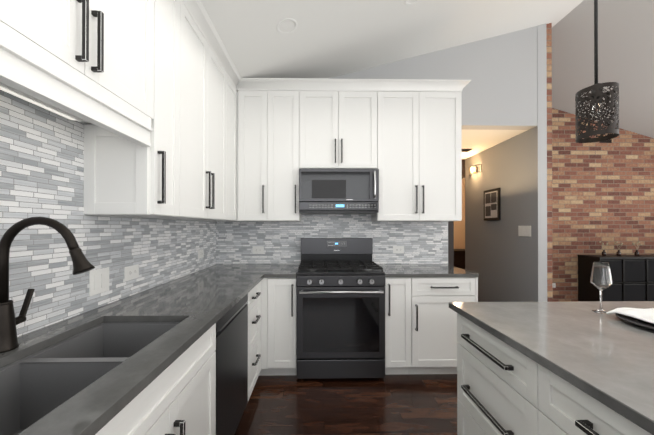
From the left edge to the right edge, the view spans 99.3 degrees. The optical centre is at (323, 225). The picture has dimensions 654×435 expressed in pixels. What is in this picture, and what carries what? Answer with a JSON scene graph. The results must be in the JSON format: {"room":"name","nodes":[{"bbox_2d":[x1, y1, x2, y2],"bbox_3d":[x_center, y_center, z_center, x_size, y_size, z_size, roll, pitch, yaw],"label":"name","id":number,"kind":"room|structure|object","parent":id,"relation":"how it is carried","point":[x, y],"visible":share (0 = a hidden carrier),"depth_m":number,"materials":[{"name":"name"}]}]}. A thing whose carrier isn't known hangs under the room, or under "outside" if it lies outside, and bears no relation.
{"room":"kitchen","nodes":[
{"label":"kitchen","id":0,"kind":"room"},
{"bbox_2d":[234,374,457,434],"bbox_3d":[2.502,1.359,1.984,11.000,0.060,12.000,0,0,-1],"label":"floor","id":1,"kind":"structure","parent":0,"point":[408,404],"depth_m":2.04,"materials":[{"name":"brown wood"}]},
{"bbox_2d":[95,323,215,434],"bbox_3d":[-0.819,0.883,0.875,0.628,0.884,0.888,0,0,-1],"label":"base cabinet","id":2,"kind":"object","parent":1,"relation":"on","point":[177,396],"depth_m":0.99,"materials":[{"name":"white wood"}]},
{"bbox_2d":[0,264,299,434],"bbox_3d":[-0.674,0.426,1.271,0.915,0.030,3.465,0,0,-1],"label":"countertop","id":3,"kind":"structure","parent":2,"relation":"on","point":[197,305],"depth_m":1.11,"materials":[{"name":"stone"}]},
{"bbox_2d":[0,217,94,352],"bbox_3d":[-0.932,0.190,0.949,0.329,0.439,0.132,0,0,-1],"label":"faucet","id":4,"kind":"object","parent":3,"relation":"on","point":[9,321],"visible":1,"depth_m":0.91,"materials":[{"name":"black metal"}]},
{"bbox_2d":[0,322,179,434],"bbox_3d":[-0.800,0.558,0.902,0.452,0.232,0.756,0,0,-1],"label":"sink","id":5,"kind":"object","parent":3,"relation":"in","point":[36,386],"visible":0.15,"depth_m":0.92,"materials":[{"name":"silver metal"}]},
{"bbox_2d":[215,293,247,434],"bbox_3d":[-0.815,0.888,1.614,0.600,0.880,0.584,0,0,-1],"label":"dishwasher","id":6,"kind":"object","parent":1,"relation":"on","point":[231,350],"visible":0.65,"depth_m":1.57,"materials":[{"name":"black metal"}]},
{"bbox_2d":[246,290,250,400],"bbox_3d":[-0.831,0.886,1.592,0.628,0.884,0.669,0,0,-1],"label":"base cabinet","id":7,"kind":"object","parent":1,"relation":"on","point":[248,302],"depth_m":1.96,"materials":[{"name":"white wood"}]},
{"bbox_2d":[251,281,260,392],"bbox_3d":[-0.839,0.888,2.141,0.628,0.884,0.465,0,0,-1],"label":"base cabinet","id":8,"kind":"object","parent":1,"relation":"on","point":[256,291],"depth_m":2.15,"materials":[{"name":"white wood"}]},
{"bbox_2d":[259,278,296,375],"bbox_3d":[-0.699,0.890,2.676,0.921,0.884,0.666,0,0,-1],"label":"base cabinet","id":9,"kind":"object","parent":1,"relation":"on","point":[278,326],"visible":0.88,"depth_m":2.39,"materials":[{"name":"white wood"}]},
{"bbox_2d":[296,238,384,378],"bbox_3d":[0.144,0.732,2.646,0.758,1.200,0.698,0,0,-1],"label":"range","id":10,"kind":"object","parent":1,"relation":"on","point":[340,283],"visible":1,"depth_m":2.35,"materials":[{"name":"black metal"}]},
{"bbox_2d":[385,277,477,374],"bbox_3d":[0.930,0.890,2.702,0.809,0.884,0.666,0,0,-1],"label":"base cabinet","id":11,"kind":"object","parent":1,"relation":"on","point":[420,326],"visible":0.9,"depth_m":2.41,"materials":[{"name":"white wood"}]},
{"bbox_2d":[378,264,478,276],"bbox_3d":[0.930,0.432,2.711,0.811,0.030,0.635,0,0,-1],"label":"countertop","id":12,"kind":"structure","parent":11,"relation":"on","point":[417,270],"depth_m":2.52,"materials":[{"name":"stone"}]},
{"bbox_2d":[454,249,464,269],"bbox_3d":[2.788,0.942,6.126,1.200,0.810,0.510,0,0,-1],"label":"furniture","id":13,"kind":"object","parent":1,"relation":"on","point":[459,258],"visible":0.06,"depth_m":5.89,"materials":[{"name":"black wood"}]},
{"bbox_2d":[457,313,528,434],"bbox_3d":[1.308,0.884,1.202,1.214,0.884,0.558,0,0,-1],"label":"base cabinet","id":14,"kind":"object","parent":1,"relation":"on","point":[503,388],"depth_m":1.17,"materials":[{"name":"white paint"}]},
{"bbox_2d":[529,358,651,434],"bbox_3d":[1.317,0.882,0.594,1.214,0.884,0.658,0,0,-1],"label":"base cabinet","id":15,"kind":"object","parent":1,"relation":"on","point":[556,406],"depth_m":0.82,"materials":[{"name":"white paint"}]},
{"bbox_2d":[449,301,653,434],"bbox_3d":[1.341,0.423,0.340,1.295,0.030,2.340,0,0,-1],"label":"countertop","id":16,"kind":"structure","parent":15,"relation":"on","point":[607,360],"depth_m":0.97,"materials":[{"name":"stone"}]},
{"bbox_2d":[590,262,612,313],"bbox_3d":[1.318,0.293,1.320,0.077,0.236,0.077,0,0,-1],"label":"wine glass","id":17,"kind":"object","parent":16,"relation":"on","point":[601,278],"visible":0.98,"depth_m":1.30,"materials":[{"name":"clear glass"}]},
{"bbox_2d":[616,313,653,328],"bbox_3d":[1.411,0.401,1.111,0.338,0.020,0.338,0,0,-1],"label":"plate","id":18,"kind":"object","parent":16,"relation":"on","point":[636,321],"visible":0.52,"depth_m":1.16,"materials":[{"name":"black"}]},
{"bbox_2d":[606,307,653,323],"bbox_3d":[1.488,0.384,1.107,0.428,0.042,0.332,0,0,-1],"label":"napkin","id":19,"kind":"object","parent":18,"relation":"on","point":[646,315],"visible":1,"depth_m":1.21,"materials":[{"name":"white fabric"}]},
{"bbox_2d":[577,254,653,300],"bbox_3d":[5.455,0.907,4.395,2.579,0.864,0.365,0,0,-1],"label":"console shelf","id":20,"kind":"object","parent":1,"relation":"on","point":[632,275],"visible":0.77,"depth_m":4.22,"materials":[{"name":"black wood"}]},
{"bbox_2d":[599,241,607,255],"bbox_3d":[4.429,0.362,4.390,0.119,0.226,0.081,0,0,-1],"label":"vase","id":21,"kind":"object","parent":20,"relation":"on","point":[603,253],"visible":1,"depth_m":4.38,"materials":[{"name":"black glass"}]},
{"bbox_2d":[614,241,622,255],"bbox_3d":[4.668,0.362,4.391,0.121,0.226,0.081,0,0,-1],"label":"vase","id":22,"kind":"object","parent":20,"relation":"on","point":[618,252],"visible":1,"depth_m":4.38,"materials":[{"name":"black glass"}]},
{"bbox_2d":[632,241,641,255],"bbox_3d":[4.954,0.362,4.396,0.122,0.226,0.083,0,0,-1],"label":"vase","id":23,"kind":"object","parent":20,"relation":"on","point":[636,252],"visible":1,"depth_m":4.39,"materials":[{"name":"black glass"}]},
{"bbox_2d":[200,0,583,90],"bbox_3d":[0.711,-1.818,0.344,3.915,1.098,8.750,0,0,-1],"label":"ceiling","id":24,"kind":"structure","parent":0,"point":[326,39],"depth_m":2.46,"materials":[{"name":"white paint"}]},
{"bbox_2d":[276,18,296,34],"bbox_3d":[-0.280,-1.530,2.123,0.159,0.067,0.164,0,0,-1],"label":"recessed light","id":25,"kind":"object","parent":24,"relation":"in","point":[283,20],"visible":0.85,"depth_m":2.11,"materials":[{"name":"white plastic"}]},
{"bbox_2d":[404,0,419,5],"bbox_3d":[0.710,-1.788,2.159,0.159,0.067,0.164,0,0,-1],"label":"recessed light","id":26,"kind":"object","parent":24,"relation":"in","point":[407,3],"visible":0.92,"depth_m":2.22,"materials":[{"name":"white plastic"}]},
{"bbox_2d":[575,0,618,142],"bbox_3d":[1.258,-1.161,1.285,0.144,1.518,0.144,0,0,-1],"label":"pendant lamp","id":27,"kind":"object","parent":24,"relation":"hanging from","point":[596,96],"visible":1,"depth_m":1.26,"materials":[{"name":"black metal"}]},
{"bbox_2d":[328,26,537,129],"bbox_3d":[0.535,-0.446,3.101,3.650,3.560,0.130,0,0,-1],"label":"wall","id":28,"kind":"structure","parent":0,"point":[499,91],"depth_m":3.06,"materials":[{"name":"grey paint"}]},
{"bbox_2d":[276,80,307,220],"bbox_3d":[-0.392,-0.717,2.849,0.427,1.344,0.342,0,0,-1],"label":"upper cabinet","id":29,"kind":"object","parent":28,"relation":"attached to","point":[291,95],"depth_m":2.68,"materials":[{"name":"white wood"}]},
{"bbox_2d":[216,214,447,264],"bbox_3d":[0.099,0.144,3.023,2.519,0.620,0.008,0,0,-1],"label":"wall tiles","id":30,"kind":"structure","parent":28,"relation":"attached to","point":[423,242],"depth_m":3.02,"materials":[{"name":"grey tile"}]},
{"bbox_2d":[252,246,263,253],"bbox_3d":[-0.707,0.264,3.002,0.122,0.080,0.007,0,0,-1],"label":"outlet","id":31,"kind":"object","parent":30,"relation":"attached to","point":[257,249],"visible":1,"depth_m":3.00,"materials":[{"name":"white plastic"}]},
{"bbox_2d":[393,246,403,252],"bbox_3d":[0.815,0.264,3.026,0.122,0.080,0.007,0,0,-1],"label":"outlet","id":32,"kind":"object","parent":30,"relation":"attached to","point":[398,249],"visible":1,"depth_m":3.02,"materials":[{"name":"white plastic"}]},
{"bbox_2d":[308,80,379,168],"bbox_3d":[0.141,-0.971,2.858,0.758,0.837,0.342,0,0,-1],"label":"upper cabinet","id":33,"kind":"object","parent":28,"relation":"attached to","point":[344,115],"depth_m":2.69,"materials":[{"name":"white wood"}]},
{"bbox_2d":[299,169,378,213],"bbox_3d":[0.142,-0.328,2.787,0.752,0.411,0.460,0,0,-1],"label":"microwave","id":34,"kind":"object","parent":33,"relation":"attached to","point":[338,191],"visible":1,"depth_m":2.61,"materials":[{"name":"black metal"}]},
{"bbox_2d":[368,80,463,220],"bbox_3d":[0.902,-0.717,2.869,0.884,1.344,0.342,0,0,-1],"label":"upper cabinet","id":35,"kind":"object","parent":28,"relation":"attached to","point":[420,170],"depth_m":2.70,"materials":[{"name":"white wood"}]},
{"bbox_2d":[448,221,453,265],"bbox_3d":[1.452,0.296,3.590,0.070,2.080,0.805,0,0,-1],"label":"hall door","id":36,"kind":"structure","parent":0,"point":[451,243],"depth_m":3.19,"materials":[{"name":"grey paint"}]},
{"bbox_2d":[454,178,464,248],"bbox_3d":[2.633,0.048,6.442,4.000,2.600,0.100,0,0,-1],"label":"wall","id":37,"kind":"structure","parent":0,"point":[459,234],"depth_m":6.39,"materials":[{"name":"beige paint"}]},
{"bbox_2d":[462,159,464,178],"bbox_3d":[1.839,0.123,4.632,0.995,2.435,0.135,0,0,-1],"label":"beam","id":38,"kind":"structure","parent":0,"point":[463,168],"depth_m":4.59,"materials":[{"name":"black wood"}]},
{"bbox_2d":[462,130,526,158],"bbox_3d":[2.884,-1.144,4.803,3.350,0.100,3.195,0,0,-1],"label":"ceiling","id":39,"kind":"structure","parent":0,"point":[477,141],"depth_m":3.51,"materials":[{"name":"white paint"}]},
{"bbox_2d":[465,126,537,301],"bbox_3d":[2.399,-0.456,3.828,0.100,3.586,1.525,0,0,-1],"label":"wall","id":40,"kind":"structure","parent":0,"point":[501,257],"depth_m":3.58,"materials":[{"name":"grey paint"}]},
{"bbox_2d":[469,164,481,175],"bbox_3d":[2.298,-0.851,4.261,0.094,0.119,0.290,0,0,-1],"label":"sconce","id":41,"kind":"object","parent":40,"relation":"attached to","point":[473,169],"visible":1,"depth_m":4.23,"materials":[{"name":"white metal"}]},
{"bbox_2d":[484,188,500,220],"bbox_3d":[2.336,-0.288,3.864,0.024,0.430,0.350,0,0,-1],"label":"framed picture","id":42,"kind":"object","parent":40,"relation":"attached to","point":[492,204],"visible":1,"depth_m":3.83,"materials":[{"name":"black wood"}]},
{"bbox_2d":[518,226,530,236],"bbox_3d":[2.353,0.065,3.255,0.008,0.125,0.200,0,0,-1],"label":"light switch","id":43,"kind":"object","parent":40,"relation":"attached to","point":[524,230],"visible":1,"depth_m":3.25,"materials":[{"name":"white plastic"}]},
{"bbox_2d":[537,24,546,301],"bbox_3d":[2.411,-0.459,3.063,0.100,3.586,0.004,0,0,-1],"label":"end cap","id":44,"kind":"object","parent":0,"point":[542,146],"visible":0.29,"depth_m":3.06,"materials":[{"name":"grey"}]},
{"bbox_2d":[546,23,552,301],"bbox_3d":[2.484,-0.465,3.814,0.070,3.604,1.475,0,0,-1],"label":"brick wall","id":45,"kind":"structure","parent":0,"point":[549,159],"depth_m":3.08,"materials":[{"name":"brick"}]},
{"bbox_2d":[552,108,653,301],"bbox_3d":[5.033,-0.474,4.682,5.055,3.629,0.200,0,0,-1],"label":"brick wall","id":46,"kind":"structure","parent":0,"point":[603,193],"depth_m":4.57,"materials":[{"name":"brown brick"}]},
{"bbox_2d":[552,0,653,137],"bbox_3d":[5.148,-1.607,0.413,4.960,1.519,8.750,0,0,-1],"label":"wall","id":47,"kind":"structure","parent":0,"point":[626,45],"depth_m":3.38,"materials":[{"name":"grey paint"}]},
{"bbox_3d":[-1.174,-0.056,-0.465,0.120,2.750,7.205,0,0,-1],"label":"wall","id":48,"kind":"structure","parent":0,"visible":0},
{"bbox_2d":[0,0,147,123],"bbox_3d":[-0.972,-0.942,0.914,0.323,0.914,0.849,0,0,-1],"label":"upper cabinet","id":49,"kind":"object","parent":48,"relation":"attached to","point":[87,60],"depth_m":0.92,"materials":[{"name":"white wood"}]},
{"bbox_2d":[0,82,81,121],"bbox_3d":[-1.093,-0.474,0.775,0.059,0.022,1.014,0,0,-1],"label":"under-cabinet light","id":50,"kind":"object","parent":49,"relation":"attached to","point":[24,96],"visible":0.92,"depth_m":1.04,"materials":[{"name":"white plastic"}]},
{"bbox_2d":[0,90,215,336],"bbox_3d":[-1.136,-0.039,1.170,0.008,0.930,3.675,0,0,-1],"label":"wall tiles","id":51,"kind":"structure","parent":48,"relation":"attached to","point":[41,162],"depth_m":1.21,"materials":[{"name":"grey tile"}]},
{"bbox_2d":[89,267,108,295],"bbox_3d":[-1.131,0.281,1.407,0.008,0.124,0.124,0,0,-1],"label":"light switch","id":52,"kind":"object","parent":51,"relation":"attached to","point":[98,281],"visible":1,"depth_m":1.40,"materials":[{"name":"white plastic"}]},
{"bbox_2d":[124,264,138,280],"bbox_3d":[-1.136,0.278,1.648,0.007,0.080,0.122,0,0,-1],"label":"outlet","id":53,"kind":"object","parent":51,"relation":"attached to","point":[131,272],"visible":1,"depth_m":1.64,"materials":[{"name":"white plastic"}]},
{"bbox_2d":[198,249,203,258],"bbox_3d":[-1.151,0.266,2.607,0.007,0.080,0.122,0,0,-1],"label":"outlet","id":54,"kind":"object","parent":51,"relation":"attached to","point":[201,253],"visible":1,"depth_m":2.60,"materials":[{"name":"white plastic"}]},
{"bbox_2d":[84,0,187,219],"bbox_3d":[-0.981,-0.724,1.465,0.323,1.346,0.368,0,0,-1],"label":"upper cabinet","id":55,"kind":"object","parent":48,"relation":"attached to","point":[178,126],"depth_m":1.35,"materials":[{"name":"white wood"}]},
{"bbox_2d":[188,0,223,219],"bbox_3d":[-0.989,-0.722,1.988,0.323,1.346,0.916,0,0,-1],"label":"upper cabinet","id":56,"kind":"object","parent":48,"relation":"attached to","point":[205,58],"depth_m":1.93,"materials":[{"name":"white wood"}]},
{"bbox_2d":[198,56,243,220],"bbox_3d":[-0.960,-0.720,2.508,0.398,1.346,0.362,0,0,-1],"label":"upper cabinet","id":57,"kind":"object","parent":48,"relation":"attached to","point":[233,99],"depth_m":2.58,"materials":[{"name":"white wood"}]},
{"bbox_2d":[244,78,275,220],"bbox_3d":[-0.673,-0.717,2.825,0.374,1.344,0.382,0,0,-1],"label":"upper cabinet","id":58,"kind":"object","parent":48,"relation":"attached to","point":[259,93],"depth_m":2.68,"materials":[{"name":"white wood"}]}
]}

